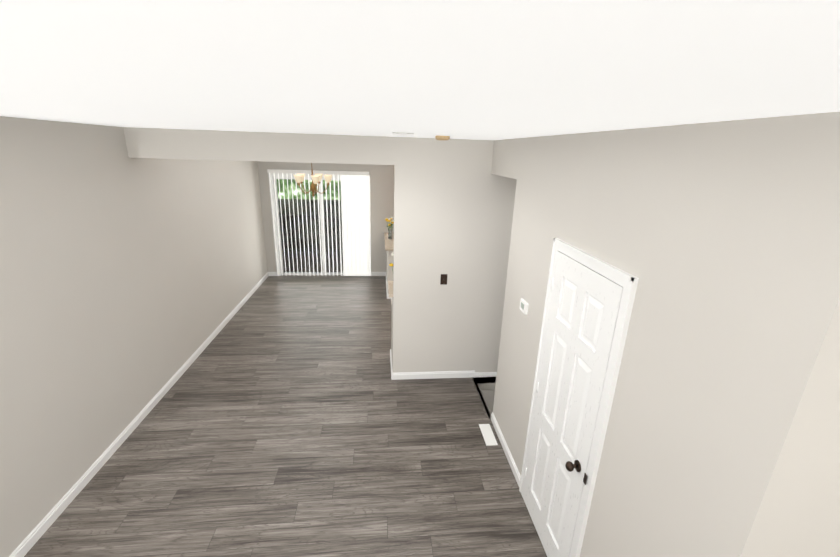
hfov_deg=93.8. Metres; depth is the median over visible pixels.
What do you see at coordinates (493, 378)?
floor
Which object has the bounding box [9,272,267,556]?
baseboard
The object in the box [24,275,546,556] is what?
floor
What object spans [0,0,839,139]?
ceiling
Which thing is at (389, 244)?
half wall cap
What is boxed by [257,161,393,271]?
wall
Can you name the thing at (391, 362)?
baseboard
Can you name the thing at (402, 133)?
air vent
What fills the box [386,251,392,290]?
wall
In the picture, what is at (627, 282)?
door frame
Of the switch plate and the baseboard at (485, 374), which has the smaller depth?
the switch plate
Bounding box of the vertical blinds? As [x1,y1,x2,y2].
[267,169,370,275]
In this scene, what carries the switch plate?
attached to the wall at (454, 199)
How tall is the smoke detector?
0.036 m
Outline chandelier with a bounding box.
[294,163,331,196]
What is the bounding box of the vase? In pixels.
[385,217,393,238]
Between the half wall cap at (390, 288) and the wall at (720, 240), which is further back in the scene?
the half wall cap at (390, 288)
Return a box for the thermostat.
[519,298,528,314]
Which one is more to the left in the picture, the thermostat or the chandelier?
the chandelier
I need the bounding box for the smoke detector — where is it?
[435,135,449,139]
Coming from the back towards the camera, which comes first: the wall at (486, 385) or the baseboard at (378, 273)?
the baseboard at (378, 273)
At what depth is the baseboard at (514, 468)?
3.56 m
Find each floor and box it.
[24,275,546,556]
[391,300,495,383]
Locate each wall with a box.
[0,116,267,556]
[123,127,394,164]
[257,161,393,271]
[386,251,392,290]
[391,297,392,353]
[392,137,516,372]
[475,377,495,393]
[491,138,520,178]
[493,111,839,556]
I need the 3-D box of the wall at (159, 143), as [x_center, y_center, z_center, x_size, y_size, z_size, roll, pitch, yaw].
[-1.499,-1.286,3.842,2.500,0.270,0.120,0,18,-6]
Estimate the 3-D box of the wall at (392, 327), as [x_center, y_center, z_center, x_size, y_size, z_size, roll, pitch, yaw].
[-0.289,0.624,4.902,0.120,1.000,0.460,0,18,-6]
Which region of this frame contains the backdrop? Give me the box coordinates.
[277,179,342,251]
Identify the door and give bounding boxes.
[273,177,342,274]
[523,251,622,556]
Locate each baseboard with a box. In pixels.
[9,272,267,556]
[268,272,276,275]
[371,272,385,275]
[390,351,392,373]
[391,370,474,379]
[475,372,496,376]
[491,412,520,486]
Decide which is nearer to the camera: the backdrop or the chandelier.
the chandelier
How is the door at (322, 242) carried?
in the wall at (381, 193)
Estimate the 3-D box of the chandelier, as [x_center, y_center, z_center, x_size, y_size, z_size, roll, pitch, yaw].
[-1.672,-1.721,6.159,0.579,0.879,0.596,0,18,-6]
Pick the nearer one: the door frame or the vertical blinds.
the door frame
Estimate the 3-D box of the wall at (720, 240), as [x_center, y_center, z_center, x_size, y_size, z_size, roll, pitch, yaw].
[1.513,0.536,2.525,1.210,2.740,2.500,0,18,-6]
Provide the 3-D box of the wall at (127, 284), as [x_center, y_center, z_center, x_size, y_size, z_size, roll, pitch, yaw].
[-2.582,0.738,1.498,0.150,2.740,13.550,0,18,-6]
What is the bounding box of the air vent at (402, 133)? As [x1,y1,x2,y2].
[392,132,413,133]
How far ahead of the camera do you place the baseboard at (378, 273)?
8.55 m
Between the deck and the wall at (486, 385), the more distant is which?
the deck
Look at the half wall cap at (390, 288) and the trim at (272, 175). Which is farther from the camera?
the trim at (272, 175)
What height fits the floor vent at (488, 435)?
0.008 m
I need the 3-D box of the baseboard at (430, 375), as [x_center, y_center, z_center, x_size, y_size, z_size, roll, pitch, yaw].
[0.163,1.163,4.748,1.013,0.097,0.015,0,18,-6]
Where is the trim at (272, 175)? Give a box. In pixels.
[268,173,369,275]
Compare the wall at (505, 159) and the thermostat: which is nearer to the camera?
the thermostat
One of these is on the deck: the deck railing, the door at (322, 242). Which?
the deck railing
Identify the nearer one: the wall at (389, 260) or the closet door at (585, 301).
the closet door at (585, 301)
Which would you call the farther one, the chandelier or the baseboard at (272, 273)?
the baseboard at (272, 273)
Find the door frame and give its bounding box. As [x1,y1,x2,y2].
[519,238,638,556]
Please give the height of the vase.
0.439 m
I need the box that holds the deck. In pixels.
[282,251,342,271]
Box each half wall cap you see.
[384,232,393,250]
[388,281,392,296]
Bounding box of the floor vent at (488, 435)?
[479,424,497,445]
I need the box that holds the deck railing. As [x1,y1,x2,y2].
[280,213,342,252]
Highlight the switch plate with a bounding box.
[440,274,447,283]

